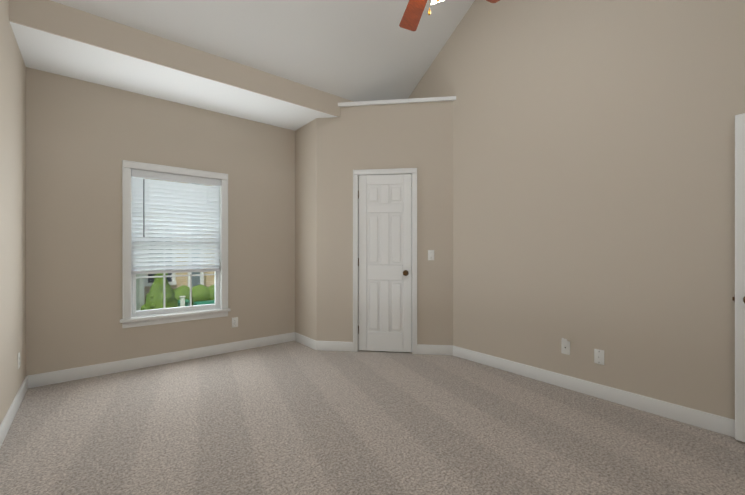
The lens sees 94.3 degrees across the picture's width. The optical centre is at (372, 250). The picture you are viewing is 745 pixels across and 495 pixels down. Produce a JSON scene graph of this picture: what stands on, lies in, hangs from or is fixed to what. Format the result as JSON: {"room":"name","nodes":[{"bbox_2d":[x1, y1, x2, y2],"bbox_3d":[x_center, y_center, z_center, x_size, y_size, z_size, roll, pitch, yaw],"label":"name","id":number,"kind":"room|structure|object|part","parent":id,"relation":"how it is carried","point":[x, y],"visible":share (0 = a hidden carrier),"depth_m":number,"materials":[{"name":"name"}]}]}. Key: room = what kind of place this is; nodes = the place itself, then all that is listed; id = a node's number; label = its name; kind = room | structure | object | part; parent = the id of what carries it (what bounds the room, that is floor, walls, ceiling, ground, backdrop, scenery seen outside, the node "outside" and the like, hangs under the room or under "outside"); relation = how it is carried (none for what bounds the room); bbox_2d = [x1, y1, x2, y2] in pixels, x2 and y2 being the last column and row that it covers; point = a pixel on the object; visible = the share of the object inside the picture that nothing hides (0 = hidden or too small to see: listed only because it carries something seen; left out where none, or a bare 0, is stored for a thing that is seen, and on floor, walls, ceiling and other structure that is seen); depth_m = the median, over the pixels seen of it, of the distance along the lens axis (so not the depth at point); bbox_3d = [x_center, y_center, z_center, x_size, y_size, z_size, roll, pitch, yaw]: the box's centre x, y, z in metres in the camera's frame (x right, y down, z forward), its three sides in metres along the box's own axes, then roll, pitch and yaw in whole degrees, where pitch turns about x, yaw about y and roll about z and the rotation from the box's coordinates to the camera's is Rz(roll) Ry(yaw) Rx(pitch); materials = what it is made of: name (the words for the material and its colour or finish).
{"room":"empty bedroom","nodes":[
{"label":"empty bedroom","id":0,"kind":"room"},
{"bbox_2d":[0,0,25,424],"bbox_3d":[-1.496,-1.079,1.059,0.120,4.500,5.000,0,0,-39],"label":"wall","id":1,"kind":"structure","parent":0,"point":[12,207],"depth_m":2.40,"materials":[{"name":"beige paint"}]},
{"bbox_2d":[0,376,27,447],"bbox_3d":[-1.434,1.116,1.090,0.014,0.110,4.730,0,0,-39],"label":"baseboard","id":2,"kind":"structure","parent":1,"relation":"attached to","point":[7,421],"depth_m":2.35,"materials":[{"name":"white paint"}]},
{"bbox_2d":[18,352,19,368],"bbox_3d":[-2.680,0.835,2.622,0.010,0.115,0.070,0,0,-39],"label":"outlet","id":3,"kind":"object","parent":1,"relation":"attached to","point":[18,360],"visible":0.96,"depth_m":2.60,"materials":[{"name":"white plastic"}]},
{"bbox_2d":[26,67,294,375],"bbox_3d":[-1.595,-0.190,4.102,3.560,2.720,0.150,0,0,-39],"label":"wall","id":4,"kind":"structure","parent":0,"point":[84,139],"depth_m":3.31,"materials":[{"name":"beige paint"}]},
{"bbox_2d":[28,332,294,388],"bbox_3d":[-1.963,1.115,3.698,2.480,0.110,0.014,0,0,-39],"label":"baseboard","id":5,"kind":"structure","parent":4,"relation":"attached to","point":[56,377],"depth_m":3.46,"materials":[{"name":"white paint"}]},
{"bbox_2d":[120,160,230,327],"bbox_3d":[-2.068,-0.058,3.685,1.020,1.623,0.190,0,0,-39],"label":"window","id":6,"kind":"structure","parent":4,"relation":"in","point":[127,165],"depth_m":3.60,"materials":[{"name":"white paint"}]},
{"bbox_3d":[-2.113,-0.417,3.740,0.808,0.734,0.034,0,0,-39],"label":"window sash","id":7,"kind":"part","parent":6,"relation":"part of","materials":[{"name":"white plastic"}]},
{"bbox_3d":[-2.089,0.280,3.711,0.808,0.739,0.034,0,0,-39],"label":"window sash","id":8,"kind":"part","parent":6,"relation":"part of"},
{"bbox_2d":[131,169,220,273],"bbox_3d":[-2.058,-0.280,3.673,0.834,1.036,0.062,0,0,-39],"label":"window blind","id":9,"kind":"object","parent":6,"relation":"attached to","point":[194,199],"visible":0.88,"depth_m":3.65,"materials":[{"name":"white plastic"}]},
{"bbox_3d":[-2.060,0.226,3.675,0.824,0.024,0.050,0,0,-39],"label":"rail","id":10,"kind":"part","parent":9,"relation":"part of","materials":[{"name":"white plastic"}]},
{"bbox_2d":[232,317,237,327],"bbox_3d":[-1.591,0.835,4.002,0.070,0.115,0.010,0,0,-39],"label":"outlet","id":11,"kind":"object","parent":4,"relation":"attached to","point":[235,323],"visible":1,"depth_m":4.00,"materials":[{"name":"white plastic"}]},
{"bbox_2d":[9,21,336,130],"bbox_3d":[-1.360,-1.600,3.811,3.560,0.100,0.897,0,0,-39],"label":"ceiling","id":12,"kind":"structure","parent":0,"point":[51,53],"depth_m":3.14,"materials":[{"name":"white paint"}]},
{"bbox_2d":[9,0,353,116],"bbox_3d":[-1.073,-1.765,3.458,3.560,0.430,0.013,0,0,-39],"label":"wall","id":13,"kind":"structure","parent":0,"point":[55,18],"depth_m":2.88,"materials":[{"name":"beige paint"}]},
{"bbox_2d":[51,0,474,101],"bbox_3d":[-0.628,-2.330,2.909,3.800,1.240,1.600,0,0,-39],"label":"ceiling","id":14,"kind":"structure","parent":0,"point":[361,50],"depth_m":3.36,"materials":[{"name":"white paint"}]},
{"bbox_2d":[295,119,315,339],"bbox_3d":[-0.792,-0.190,4.303,0.100,2.720,0.550,0,0,-39],"label":"wall","id":15,"kind":"structure","parent":0,"point":[305,230],"depth_m":4.27,"materials":[{"name":"beige paint"}]},
{"bbox_2d":[295,332,315,349],"bbox_3d":[-0.835,1.115,4.265,0.014,0.110,0.556,0,0,-39],"label":"baseboard return","id":16,"kind":"object","parent":15,"relation":"attached to","point":[305,341],"visible":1,"depth_m":4.24,"materials":[{"name":"white paint"}]},
{"bbox_2d":[0,341,744,494],"bbox_3d":[-0.057,1.230,2.208,4.160,0.120,5.330,0,0,-39],"label":"floor","id":17,"kind":"structure","parent":0,"point":[292,418],"depth_m":2.18,"materials":[{"name":"carpet"}]},
{"bbox_2d":[316,101,452,344],"bbox_3d":[0.168,-0.247,4.007,1.650,2.835,0.115,0,0,7],"label":"wall","id":18,"kind":"structure","parent":0,"point":[419,136],"depth_m":3.95,"materials":[{"name":"beige paint"}]},
{"bbox_2d":[316,341,352,351],"bbox_3d":[-0.444,1.115,4.023,0.444,0.110,0.014,0,0,7],"label":"baseboard","id":19,"kind":"structure","parent":18,"relation":"attached to","point":[333,346],"depth_m":4.02,"materials":[{"name":"white paint"}]},
{"bbox_2d":[353,168,416,353],"bbox_3d":[0.148,0.140,4.010,0.660,2.060,0.115,0,0,7],"label":"door frame","id":20,"kind":"structure","parent":18,"relation":"attached to","point":[358,252],"depth_m":4.02,"materials":[{"name":"white paint"}]},
{"bbox_2d":[359,174,411,351],"bbox_3d":[0.138,0.145,3.937,0.610,2.025,0.103,0,0,7],"label":"closet door","id":21,"kind":"structure","parent":18,"relation":"in","point":[385,262],"depth_m":3.95,"materials":[{"name":"white paint"}]},
{"bbox_2d":[338,96,455,106],"bbox_3d":[0.262,-1.685,3.908,0.920,0.040,0.971,0,0,-39],"label":"trim","id":22,"kind":"structure","parent":18,"relation":"on","point":[399,101],"depth_m":3.91,"materials":[{"name":"white paint"}]},
{"bbox_2d":[428,250,433,259],"bbox_3d":[0.659,0.055,3.882,0.050,0.115,0.052,0,0,-39],"label":"light switch","id":23,"kind":"object","parent":18,"relation":"attached to","point":[430,254],"visible":1,"depth_m":3.88,"materials":[{"name":"white plastic"}]},
{"bbox_2d":[417,344,453,354],"bbox_3d":[0.705,1.115,3.872,0.406,0.110,0.014,0,0,7],"label":"baseboard","id":24,"kind":"structure","parent":18,"relation":"attached to","point":[435,349],"depth_m":3.87,"materials":[{"name":"white paint"}]},
{"bbox_2d":[408,0,744,419],"bbox_3d":[1.362,-1.080,3.378,0.120,4.500,5.000,0,0,-39],"label":"wall","id":25,"kind":"structure","parent":0,"point":[593,174],"depth_m":2.73,"materials":[{"name":"beige paint"}]},
{"bbox_2d":[561,338,568,346],"bbox_3d":[1.620,0.771,2.920,0.011,0.060,0.049,0,0,-39],"label":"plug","id":26,"kind":"object","parent":25,"relation":"attached to","point":[565,346],"depth_m":2.92,"materials":[{"name":"white plastic"}]},
{"bbox_2d":[561,341,569,354],"bbox_3d":[1.639,0.825,2.934,0.011,0.115,0.070,0,0,-39],"label":"outlet","id":27,"kind":"object","parent":25,"relation":"attached to","point":[564,350],"depth_m":2.93,"materials":[{"name":"white plastic"}]},
{"bbox_2d":[453,346,734,437],"bbox_3d":[1.848,1.115,2.674,0.014,0.110,3.052,0,0,-39],"label":"baseboard","id":28,"kind":"structure","parent":25,"relation":"attached to","point":[706,420],"depth_m":2.66,"materials":[{"name":"white paint"}]},
{"bbox_2d":[594,349,603,364],"bbox_3d":[1.794,0.845,2.738,0.016,0.115,0.070,0,0,-39],"label":"outlet","id":29,"kind":"object","parent":25,"relation":"attached to","point":[598,356],"visible":1,"depth_m":2.74,"materials":[{"name":"white plastic"}]},
{"bbox_2d":[735,113,744,441],"bbox_3d":[2.463,0.166,1.793,0.103,1.985,0.810,0,0,-40],"label":"entry door","id":30,"kind":"structure","parent":25,"relation":"in","point":[739,277],"depth_m":2.10,"materials":[{"name":"white paint"}]},
{"bbox_3d":[0.182,-2.889,1.911,3.800,0.120,0.970,0,0,-39],"label":"ceiling","id":31,"kind":"structure","parent":0,"visible":0},
{"bbox_2d":[399,0,499,30],"bbox_3d":[0.380,-2.140,2.068,1.128,1.379,1.107,0,0,-39],"label":"fan","id":32,"kind":"object","parent":31,"relation":"hanging from","point":[412,15],"visible":1,"depth_m":2.47,"materials":[{"name":"brown wood"}]},
{"label":"outside","id":33,"kind":"structure","parent":0,"visible":0},
{"bbox_3d":[-15.537,1.716,19.170,50.000,0.200,40.520,0,0,-39],"label":"lawn","id":34,"kind":"structure","parent":33,"visible":0},
{"bbox_2d":[141,273,178,309],"bbox_3d":[-3.915,0.966,6.410,0.921,1.294,0.892,0,0,-39],"label":"shrub","id":35,"kind":"object","parent":34,"relation":"on","point":[151,296],"depth_m":6.26,"materials":[{"name":"green plant"}]},
{"bbox_2d":[136,177,214,310],"bbox_3d":[-8.286,-2.682,11.028,17.800,8.600,9.100,0,0,-39],"label":"house","id":36,"kind":"structure","parent":34,"relation":"on","point":[142,289],"depth_m":9.56,"materials":[{"name":"beige brick"}]},
{"bbox_2d":[179,296,185,306],"bbox_3d":[-4.519,1.354,8.220,0.120,0.530,0.120,0,0,-39],"label":"post","id":37,"kind":"object","parent":34,"relation":"on","point":[182,298],"depth_m":8.18,"materials":[{"name":"white paint"}]},
{"bbox_2d":[178,299,189,306],"bbox_3d":[-4.805,1.434,8.445,0.610,0.370,0.460,0,0,-39],"label":"utility box","id":38,"kind":"object","parent":34,"relation":"on","point":[187,302],"depth_m":8.42,"materials":[{"name":"teal"}]},
{"bbox_2d":[173,284,214,305],"bbox_3d":[-4.348,1.255,9.696,3.261,0.684,0.679,0,0,-39],"label":"hedge","id":39,"kind":"object","parent":34,"relation":"on","point":[204,289],"depth_m":9.14,"materials":[{"name":"green plant"}]},
{"bbox_2d":[193,300,214,305],"bbox_3d":[-4.242,1.469,8.902,0.600,0.300,0.400,0,0,-39],"label":"utility box","id":40,"kind":"object","parent":34,"relation":"on","point":[198,302],"depth_m":8.75,"materials":[{"name":"teal"}]}
]}

